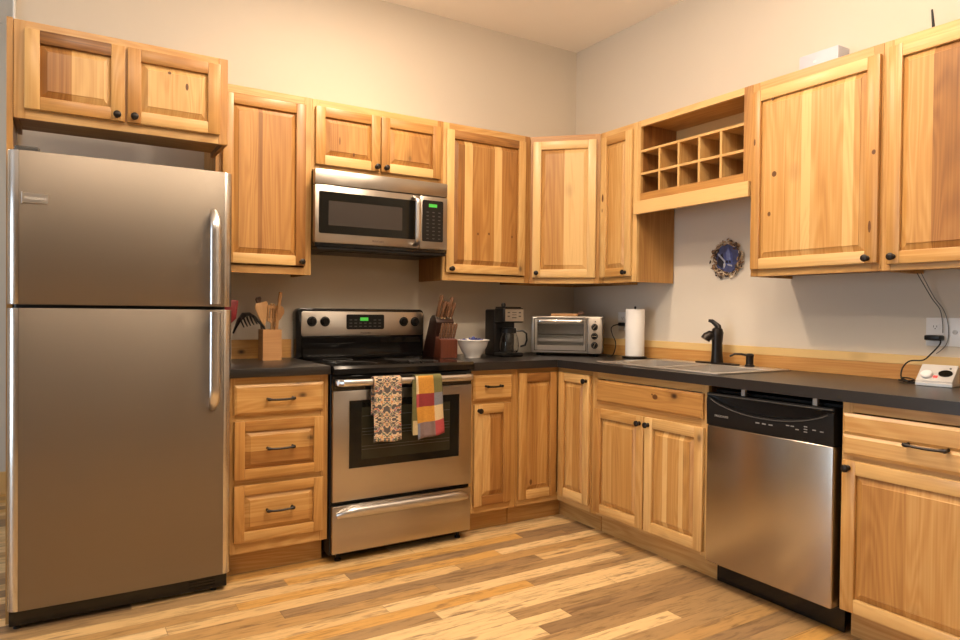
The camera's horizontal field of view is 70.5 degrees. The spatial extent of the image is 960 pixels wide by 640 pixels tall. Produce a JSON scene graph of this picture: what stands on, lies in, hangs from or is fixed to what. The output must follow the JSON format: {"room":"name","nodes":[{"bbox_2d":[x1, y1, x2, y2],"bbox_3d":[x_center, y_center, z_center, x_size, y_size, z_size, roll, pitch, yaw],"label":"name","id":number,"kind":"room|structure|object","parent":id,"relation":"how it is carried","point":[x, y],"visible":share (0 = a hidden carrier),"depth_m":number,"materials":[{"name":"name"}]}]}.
{"room":"kitchen","nodes":[
{"label":"kitchen","id":0,"kind":"room"},
{"bbox_2d":[0,23,6,471],"bbox_3d":[-3.151,-0.395,4.379,7.120,3.010,0.120,0,1,-32],"label":"wall","id":1,"kind":"structure","parent":0,"point":[3,27],"depth_m":4.36,"materials":[{"name":"paint"}]},
{"bbox_2d":[0,471,5,492],"bbox_3d":[-4.343,1.040,3.588,4.267,0.135,0.017,0,1,-32],"label":"baseboard","id":2,"kind":"structure","parent":1,"relation":"attached to","point":[2,474],"depth_m":4.37,"materials":[{"name":"brown wood"}]},
{"bbox_2d":[16,0,576,357],"bbox_3d":[-0.697,-0.364,3.991,3.353,3.010,0.120,0,1,-32],"label":"wall","id":3,"kind":"structure","parent":0,"point":[381,55],"depth_m":3.90,"materials":[{"name":"beige paint"}]},
{"bbox_2d":[13,0,15,18],"bbox_3d":[-2.128,-0.369,3.106,0.012,3.010,0.142,0,1,-32],"label":"trim","id":4,"kind":"structure","parent":3,"relation":"attached to","point":[14,1],"depth_m":3.03,"materials":[{"name":"white paint"}]},
{"bbox_2d":[204,84,311,276],"bbox_3d":[-1.120,-0.680,3.440,0.464,0.898,0.350,0,1,-32],"label":"upper cabinet","id":5,"kind":"object","parent":3,"relation":"attached to","point":[267,154],"visible":0.81,"depth_m":3.33,"materials":[{"name":"brown wood"}]},
{"bbox_2d":[231,339,290,358],"bbox_3d":[-1.225,0.154,3.591,0.450,0.100,0.019,0,1,-32],"label":"trim","id":6,"kind":"structure","parent":3,"relation":"attached to","point":[240,349],"depth_m":3.58,"materials":[{"name":"brown wood"}]},
{"bbox_2d":[312,98,442,183],"bbox_3d":[-0.596,-0.948,3.759,0.759,0.360,0.350,0,1,-32],"label":"upper cabinet","id":7,"kind":"object","parent":3,"relation":"attached to","point":[346,138],"visible":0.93,"depth_m":3.62,"materials":[{"name":"brown wood"}]},
{"bbox_2d":[311,168,446,259],"bbox_3d":[-0.583,-0.558,3.725,0.768,0.406,0.438,0,1,-32],"label":"microwave","id":8,"kind":"object","parent":7,"relation":"attached to","point":[353,214],"visible":1,"depth_m":3.57,"materials":[{"name":"silver metal"}]},
{"bbox_2d":[419,122,529,284],"bbox_3d":[-0.018,-0.677,4.122,0.606,0.898,0.350,0,1,-32],"label":"upper cabinet","id":9,"kind":"object","parent":3,"relation":"attached to","point":[486,173],"visible":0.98,"depth_m":3.99,"materials":[{"name":"brown wood"}]},
{"bbox_2d":[507,134,624,286],"bbox_3d":[0.559,-0.673,4.333,0.612,0.898,0.602,0,1,-32],"label":"upper cabinet","id":10,"kind":"object","parent":3,"relation":"attached to","point":[564,215],"visible":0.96,"depth_m":4.11,"materials":[{"name":"brown wood"}]},
{"bbox_2d":[0,0,682,52],"bbox_3d":[-0.344,-1.845,-0.156,7.120,0.060,10.740,0,1,-32],"label":"ceiling","id":11,"kind":"structure","parent":0,"point":[575,26],"depth_m":4.14,"materials":[{"name":"beige paint"}]},
{"bbox_2d":[0,492,862,639],"bbox_3d":[-0.376,1.225,-0.119,7.120,0.060,10.740,0,1,-32],"label":"floor","id":12,"kind":"structure","parent":0,"point":[557,576],"depth_m":2.81,"materials":[{"name":"brown wood"}]},
{"bbox_2d":[5,16,16,624],"bbox_3d":[-1.846,0.005,2.676,0.020,2.279,0.302,0,1,-32],"label":"end panel","id":13,"kind":"object","parent":12,"relation":"on","point":[11,131],"visible":0.36,"depth_m":2.54,"materials":[{"name":"brown wood"}]},
{"bbox_2d":[13,18,227,157],"bbox_3d":[-1.486,-0.946,2.851,0.768,0.369,0.350,0,1,-32],"label":"upper cabinet","id":14,"kind":"object","parent":13,"relation":"attached to","point":[66,81],"visible":1,"depth_m":2.73,"materials":[{"name":"brown wood"}]},
{"bbox_2d":[7,145,231,628],"bbox_3d":[-1.538,0.250,2.919,0.784,1.790,0.741,0,1,-32],"label":"refrigerator","id":15,"kind":"object","parent":12,"relation":"on","point":[119,272],"visible":1,"depth_m":2.63,"materials":[{"name":"grey metal"}]},
{"bbox_2d":[227,374,327,575],"bbox_3d":[-1.058,0.697,3.323,0.455,0.896,0.652,0,1,-32],"label":"base cabinet","id":16,"kind":"object","parent":12,"relation":"on","point":[279,427],"visible":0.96,"depth_m":3.08,"materials":[{"name":"brown wood"}]},
{"bbox_2d":[231,357,330,377],"bbox_3d":[-1.060,0.229,3.326,0.460,0.040,0.642,0,1,-32],"label":"countertop","id":17,"kind":"structure","parent":16,"relation":"on","point":[240,368],"depth_m":3.12,"materials":[{"name":"grey laminate"}]},
{"bbox_2d":[258,329,281,360],"bbox_3d":[-1.081,0.127,3.495,0.094,0.158,0.095,0,1,-32],"label":"utensil holder","id":18,"kind":"object","parent":17,"relation":"on","point":[269,341],"visible":0.99,"depth_m":3.46,"materials":[{"name":"brown wood"}]},
{"bbox_2d":[232,312,265,333],"bbox_3d":[-1.159,0.079,3.432,0.178,0.236,0.066,0,1,-32],"label":"server","id":19,"kind":"object","parent":18,"relation":"in","point":[242,316],"visible":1,"depth_m":3.40,"materials":[{"name":"black plastic"}]},
{"bbox_2d":[255,297,262,328],"bbox_3d":[-1.131,0.037,3.502,0.056,0.317,0.016,0,1,-23],"label":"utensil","id":20,"kind":"object","parent":18,"relation":"in","point":[258,299],"visible":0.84,"depth_m":3.50,"materials":[{"name":"black wood"}]},
{"bbox_2d":[255,301,267,327],"bbox_3d":[-1.117,0.050,3.480,0.074,0.294,0.039,0,1,-32],"label":"spatula","id":21,"kind":"object","parent":18,"relation":"in","point":[261,308],"visible":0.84,"depth_m":3.48,"materials":[{"name":"brown wood"}]},
{"bbox_2d":[267,303,276,329],"bbox_3d":[-1.074,0.055,3.508,0.057,0.282,0.012,0,1,-35],"label":"wooden spoon","id":22,"kind":"object","parent":18,"relation":"in","point":[271,319],"visible":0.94,"depth_m":3.50,"materials":[{"name":"brown wood"}]},
{"bbox_2d":[275,292,281,329],"bbox_3d":[-1.045,0.026,3.496,0.055,0.342,0.019,0,1,-40],"label":"wooden stick","id":23,"kind":"object","parent":18,"relation":"in","point":[280,293],"visible":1,"depth_m":3.49,"materials":[{"name":"brown wood"}]},
{"bbox_2d":[274,306,283,329],"bbox_3d":[-1.062,0.062,3.533,0.088,0.270,0.016,0,1,-32],"label":"wooden spoon","id":24,"kind":"object","parent":18,"relation":"in","point":[281,308],"visible":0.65,"depth_m":3.54,"materials":[{"name":"brown wood"}]},
{"bbox_3d":[-1.275,0.129,3.373,0.076,0.152,0.076,0,1,-32],"label":"utensil crock","id":25,"kind":"object","parent":17,"relation":"on","visible":0},
{"bbox_2d":[225,300,237,322],"bbox_3d":[-1.246,0.045,3.392,0.075,0.295,0.015,0,1,-32],"label":"spatula","id":26,"kind":"object","parent":25,"relation":"in","point":[234,303],"visible":0.29,"depth_m":3.40,"materials":[{"name":"red plastic"}]},
{"bbox_2d":[293,308,474,560],"bbox_3d":[-0.518,0.544,3.620,0.768,1.206,0.708,0,1,-32],"label":"range","id":27,"kind":"object","parent":12,"relation":"on","point":[382,493],"visible":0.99,"depth_m":3.42,"materials":[{"name":"silver metal"}]},
{"bbox_2d":[371,375,401,441],"bbox_3d":[-0.447,0.424,3.253,0.144,0.314,0.048,0,1,-32],"label":"dish towel","id":28,"kind":"object","parent":27,"relation":"hanging from","point":[386,392],"visible":1,"depth_m":3.24,"materials":[{"name":"fabric"}]},
{"bbox_2d":[301,356,474,374],"bbox_3d":[-0.522,0.231,3.626,0.764,0.038,0.645,0,1,-32],"label":"cooktop","id":29,"kind":"object","parent":27,"relation":"in","point":[340,365],"depth_m":3.46,"materials":[{"name":"black glass"}]},
{"bbox_2d":[412,374,444,439],"bbox_3d":[-0.261,0.427,3.369,0.177,0.319,0.047,0,1,-32],"label":"dish towel","id":30,"kind":"object","parent":27,"relation":"hanging from","point":[427,389],"visible":1,"depth_m":3.35,"materials":[{"name":"multicoloured fabric"}]},
{"bbox_2d":[462,369,515,531],"bbox_3d":[-0.077,0.706,3.930,0.302,0.884,0.652,0,1,-32],"label":"base cabinet","id":31,"kind":"object","parent":12,"relation":"on","point":[493,392],"visible":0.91,"depth_m":3.69,"materials":[{"name":"brown wood"}]},
{"bbox_2d":[507,367,601,530],"bbox_3d":[0.499,0.710,4.144,0.900,0.884,0.900,0,1,-32],"label":"base cabinet","id":32,"kind":"object","parent":12,"relation":"on","point":[554,412],"visible":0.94,"depth_m":3.82,"materials":[{"name":"brown wood"}]},
{"bbox_2d":[444,352,959,415],"bbox_3d":[0.901,0.262,3.207,1.210,0.043,2.907,0,1,-32],"label":"countertop","id":33,"kind":"structure","parent":32,"relation":"on","point":[885,392],"depth_m":2.83,"materials":[{"name":"black laminate"}]},
{"bbox_2d":[423,315,456,357],"bbox_3d":[-0.238,0.095,4.015,0.114,0.245,0.233,0,1,-32],"label":"knife block","id":34,"kind":"object","parent":33,"relation":"on","point":[436,347],"visible":0.82,"depth_m":3.94,"materials":[{"name":"brown wood"}]},
{"bbox_2d":[435,295,443,317],"bbox_3d":[-0.236,-0.079,3.937,0.068,0.138,0.025,1,1,44],"label":"knife","id":35,"kind":"object","parent":34,"relation":"in","point":[441,297],"visible":1,"depth_m":3.93,"materials":[{"name":"brown wood"}]},
{"bbox_2d":[439,323,443,338],"bbox_3d":[-0.223,0.063,3.910,0.037,0.091,0.016,1,1,33],"label":"knife","id":36,"kind":"object","parent":34,"relation":"on","point":[442,324],"visible":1,"depth_m":3.90,"materials":[{"name":"brown wood"}]},
{"bbox_2d":[439,300,446,318],"bbox_3d":[-0.214,-0.060,3.948,0.058,0.109,0.024,1,1,35],"label":"knife","id":37,"kind":"object","parent":34,"relation":"in","point":[444,305],"visible":1,"depth_m":3.94,"materials":[{"name":"brown wood"}]},
{"bbox_2d":[441,323,446,338],"bbox_3d":[-0.208,0.063,3.920,0.037,0.091,0.016,1,1,33],"label":"knife","id":38,"kind":"object","parent":34,"relation":"on","point":[445,324],"visible":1,"depth_m":3.91,"materials":[{"name":"brown wood"}]},
{"bbox_2d":[443,301,449,318],"bbox_3d":[-0.198,-0.058,3.964,0.054,0.104,0.022,1,1,34],"label":"knife","id":39,"kind":"object","parent":34,"relation":"in","point":[448,302],"visible":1,"depth_m":3.95,"materials":[{"name":"brown wood"}]},
{"bbox_2d":[444,323,448,338],"bbox_3d":[-0.193,0.064,3.929,0.037,0.091,0.016,1,1,33],"label":"knife","id":40,"kind":"object","parent":34,"relation":"on","point":[447,326],"visible":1,"depth_m":3.92,"materials":[{"name":"brown wood"}]},
{"bbox_2d":[447,323,451,338],"bbox_3d":[-0.177,0.064,3.939,0.037,0.091,0.016,1,1,33],"label":"knife","id":41,"kind":"object","parent":34,"relation":"on","point":[450,325],"visible":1,"depth_m":3.93,"materials":[{"name":"brown wood"}]},
{"bbox_2d":[446,296,453,317],"bbox_3d":[-0.177,-0.073,3.966,0.063,0.128,0.024,1,1,40],"label":"knife","id":42,"kind":"object","parent":34,"relation":"in","point":[451,300],"visible":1,"depth_m":3.96,"materials":[{"name":"brown wood"}]},
{"bbox_2d":[449,302,455,318],"bbox_3d":[-0.161,-0.055,3.982,0.053,0.099,0.023,1,1,31],"label":"knife","id":43,"kind":"object","parent":34,"relation":"in","point":[454,303],"visible":1,"depth_m":3.97,"materials":[{"name":"brown wood"}]},
{"bbox_2d":[450,323,454,338],"bbox_3d":[-0.162,0.064,3.948,0.037,0.091,0.016,1,1,33],"label":"knife","id":44,"kind":"object","parent":34,"relation":"in","point":[453,324],"visible":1,"depth_m":3.94,"materials":[{"name":"brown wood"}]},
{"bbox_2d":[452,323,457,338],"bbox_3d":[-0.146,0.064,3.958,0.037,0.091,0.016,1,1,33],"label":"knife","id":45,"kind":"object","parent":34,"relation":"in","point":[456,324],"visible":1,"depth_m":3.95,"materials":[{"name":"brown wood"}]},
{"bbox_2d":[457,339,489,357],"bbox_3d":[-0.041,0.167,3.983,0.196,0.106,0.196,0,1,-32],"label":"bowl","id":46,"kind":"object","parent":33,"relation":"on","point":[469,348],"visible":0.94,"depth_m":3.92,"materials":[{"name":"white ceramic"}]},
{"bbox_2d":[485,303,523,356],"bbox_3d":[0.152,0.058,4.157,0.152,0.324,0.223,0,1,-32],"label":"coffee maker","id":47,"kind":"object","parent":33,"relation":"on","point":[498,318],"visible":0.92,"depth_m":4.12,"materials":[{"name":"black plastic"}]},
{"bbox_2d":[499,327,527,352],"bbox_3d":[0.192,0.120,4.116,0.156,0.150,0.136,0,1,-32],"label":"carafe","id":48,"kind":"object","parent":47,"relation":"on","point":[508,341],"visible":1,"depth_m":4.07,"materials":[{"name":"clear glass"}]},
{"bbox_2d":[531,316,603,356],"bbox_3d":[0.558,0.100,4.304,0.436,0.245,0.300,1,1,12],"label":"toaster oven","id":49,"kind":"object","parent":33,"relation":"on","point":[550,334],"visible":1,"depth_m":4.22,"materials":[{"name":"metal"}]},
{"bbox_2d":[537,338,582,341],"bbox_3d":[0.522,0.122,4.330,0.314,0.018,0.205,1,1,12],"label":"tray","id":50,"kind":"object","parent":49,"relation":"on","point":[538,339],"depth_m":4.24,"materials":[{"name":"metal"}]},
{"bbox_2d":[551,311,583,315],"bbox_3d":[0.561,-0.040,4.320,0.205,0.032,0.130,1,1,12],"label":"cutting board","id":51,"kind":"object","parent":49,"relation":"on","point":[580,312],"visible":0.94,"depth_m":4.26,"materials":[{"name":"brown wood"}]},
{"bbox_2d":[610,322,624,356],"bbox_3d":[0.856,0.122,4.273,0.053,0.213,0.158,1,1,37],"label":"power cord","id":52,"kind":"object","parent":33,"relation":"on","point":[619,323],"visible":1,"depth_m":4.26,"materials":[{"name":"black plastic"}]},
{"bbox_2d":[622,306,646,358],"bbox_3d":[0.931,0.073,4.079,0.148,0.312,0.148,0,1,-32],"label":"paper towel holder","id":53,"kind":"object","parent":33,"relation":"on","point":[627,357],"visible":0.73,"depth_m":4.03,"materials":[{"name":"black metal"}]},
{"bbox_2d":[625,309,644,355],"bbox_3d":[0.931,0.075,4.079,0.112,0.280,0.112,0,1,-32],"label":"paper towel roll","id":54,"kind":"object","parent":53,"relation":"on","point":[635,318],"visible":1,"depth_m":4.03,"materials":[{"name":"white paper"}]},
{"bbox_2d":[597,359,789,392],"bbox_3d":[1.067,0.323,3.492,0.530,0.182,0.801,0,1,-32],"label":"sink","id":55,"kind":"object","parent":33,"relation":"in","point":[668,364],"visible":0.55,"depth_m":3.49,"materials":[{"name":"metal"}]},
{"bbox_2d":[608,361,696,386],"bbox_3d":[0.935,0.322,3.633,0.384,0.176,0.351,0,1,-32],"label":"basin","id":56,"kind":"object","parent":55,"relation":"in","point":[642,363],"depth_m":3.77,"materials":[{"name":"silver metal"}]},
{"bbox_2d":[658,365,755,392],"bbox_3d":[1.133,0.328,3.312,0.384,0.176,0.348,0,1,-32],"label":"basin","id":57,"kind":"object","parent":55,"relation":"in","point":[702,368],"depth_m":3.46,"materials":[{"name":"silver metal"}]},
{"bbox_2d":[729,353,754,366],"bbox_3d":[1.326,0.201,3.432,0.120,0.068,0.048,1,1,1],"label":"soap dispenser","id":58,"kind":"object","parent":55,"relation":"on","point":[749,356],"visible":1,"depth_m":3.42,"materials":[{"name":"black metal"}]},
{"bbox_2d":[695,319,739,365],"bbox_3d":[1.236,0.114,3.578,0.106,0.236,0.272,0,1,-32],"label":"faucet","id":59,"kind":"object","parent":33,"relation":"on","point":[716,335],"visible":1,"depth_m":3.57,"materials":[{"name":"black metal"}]},
{"bbox_2d":[898,335,943,382],"bbox_3d":[1.790,0.159,2.771,0.145,0.196,0.128,0,1,-32],"label":"power cord","id":60,"kind":"object","parent":33,"relation":"on","point":[940,338],"visible":0.96,"depth_m":2.76,"materials":[{"name":"black plastic"}]},
{"bbox_2d":[915,364,959,387],"bbox_3d":[1.775,0.215,2.635,0.092,0.080,0.125,0,1,-40],"label":"alarm device","id":61,"kind":"object","parent":33,"relation":"on","point":[947,376],"visible":1,"depth_m":2.61,"materials":[{"name":"white plastic"}]},
{"bbox_2d":[591,372,726,578],"bbox_3d":[1.043,0.723,3.494,0.652,0.884,0.772,0,1,-32],"label":"base cabinet","id":62,"kind":"object","parent":12,"relation":"on","point":[649,443],"visible":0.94,"depth_m":3.29,"materials":[{"name":"brown wood"}]},
{"bbox_2d":[705,388,845,631],"bbox_3d":[1.396,0.734,2.903,0.590,0.876,0.582,0,1,-32],"label":"dishwasher","id":63,"kind":"object","parent":12,"relation":"on","point":[774,461],"visible":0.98,"depth_m":2.71,"materials":[{"name":"silver metal"}]},
{"bbox_2d":[839,402,959,639],"bbox_3d":[1.725,0.744,2.390,0.652,0.884,0.610,0,1,-32],"label":"base cabinet","id":64,"kind":"object","parent":12,"relation":"on","point":[900,468],"visible":0.94,"depth_m":2.31,"materials":[{"name":"brown wood"}]},
{"bbox_2d":[573,0,959,357],"bbox_3d":[3.075,-0.288,0.962,0.120,3.010,9.000,0,1,-32],"label":"wall","id":65,"kind":"structure","parent":0,"point":[689,52],"depth_m":3.59,"materials":[{"name":"beige paint"}]},
{"bbox_2d":[618,312,625,329],"bbox_3d":[0.913,0.007,4.337,0.008,0.116,0.086,0,1,-32],"label":"outlet","id":66,"kind":"object","parent":65,"relation":"attached to","point":[621,315],"visible":0.73,"depth_m":4.34,"materials":[{"name":"white plastic"}]},
{"bbox_2d":[599,122,673,284],"bbox_3d":[0.908,-0.666,4.012,0.350,0.898,0.307,0,1,-32],"label":"upper cabinet","id":67,"kind":"object","parent":65,"relation":"attached to","point":[634,249],"visible":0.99,"depth_m":3.91,"materials":[{"name":"brown wood"}]},
{"bbox_2d":[633,85,752,214],"bbox_3d":[1.196,-0.846,3.575,0.319,0.522,0.751,0,1,-32],"label":"wine rack","id":68,"kind":"object","parent":65,"relation":"attached to","point":[699,153],"visible":0.86,"depth_m":3.56,"materials":[{"name":"brown wood"}]},
{"bbox_2d":[709,238,743,278],"bbox_3d":[1.327,-0.329,3.654,0.022,0.218,0.222,0,1,-32],"label":"clock","id":69,"kind":"object","parent":65,"relation":"attached to","point":[728,257],"visible":1,"depth_m":3.65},
{"bbox_2d":[715,244,738,272],"bbox_3d":[1.333,-0.331,3.657,0.009,0.156,0.156,0,1,-32],"label":"clock face","id":70,"kind":"object","parent":69,"relation":"attached to","point":[727,256],"depth_m":3.65,"materials":[{"name":"blue"}]},
{"bbox_2d":[602,338,959,380],"bbox_3d":[1.414,0.188,3.511,0.019,0.106,2.887,0,1,-32],"label":"trim","id":71,"kind":"structure","parent":65,"relation":"attached to","point":[880,365],"depth_m":3.27,"materials":[{"name":"brown wood"}]},
{"bbox_2d":[750,43,913,278],"bbox_3d":[1.536,-0.647,2.996,0.350,0.898,0.595,0,1,-32],"label":"upper cabinet","id":72,"kind":"object","parent":65,"relation":"attached to","point":[817,158],"visible":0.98,"depth_m":2.88,"materials":[{"name":"brown wood"}]},
{"bbox_2d":[799,45,848,69],"bbox_3d":[1.566,-1.157,3.094,0.092,0.118,0.188,0,1,-32],"label":"router","id":73,"kind":"object","parent":72,"relation":"on","point":[836,51],"visible":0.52,"depth_m":3.05,"materials":[{"name":"white plastic"}]},
{"bbox_2d":[881,19,959,273],"bbox_3d":[1.850,-0.637,2.487,0.350,0.898,0.600,0,1,-32],"label":"upper cabinet","id":74,"kind":"object","parent":65,"relation":"attached to","point":[920,230],"visible":1,"depth_m":2.54,"materials":[{"name":"brown wood"}]},
{"bbox_2d":[917,273,942,332],"bbox_3d":[1.827,-0.069,2.768,0.106,0.243,0.026,1,1,5],"label":"cable","id":75,"kind":"object","parent":74,"relation":"hanging from","point":[917,273],"visible":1,"depth_m":2.77,"materials":[{"name":"grey plastic"}]},
{"bbox_2d":[931,9,934,26],"bbox_3d":[1.798,-1.162,2.690,0.040,0.142,0.039,0,1,-32],"label":"antenna","id":76,"kind":"object","parent":74,"relation":"on","point":[932,13],"visible":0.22,"depth_m":2.69,"materials":[{"name":"black plastic"}]},
{"bbox_2d":[921,273,948,353],"bbox_3d":[1.838,-0.026,2.757,0.111,0.329,0.029,1,1,5],"label":"cable","id":77,"kind":"object","parent":74,"relation":"hanging from","point":[921,273],"visible":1,"depth_m":2.75,"materials":[{"name":"grey plastic"}]},
{"bbox_2d":[926,318,959,346],"bbox_3d":[1.888,0.049,2.757,0.009,0.116,0.145,0,1,-32],"label":"outlet","id":78,"kind":"object","parent":65,"relation":"attached to","point":[933,325],"visible":0.76,"depth_m":2.76,"materials":[{"name":"white plastic"}]},
{"bbox_2d":[931,323,939,329],"bbox_3d":[1.868,0.028,2.786,0.002,0.028,0.034,0,1,-32],"label":"receptacle","id":79,"kind":"object","parent":78,"relation":"attached to","point":[934,326],"depth_m":2.78,"materials":[{"name":"white plastic"}]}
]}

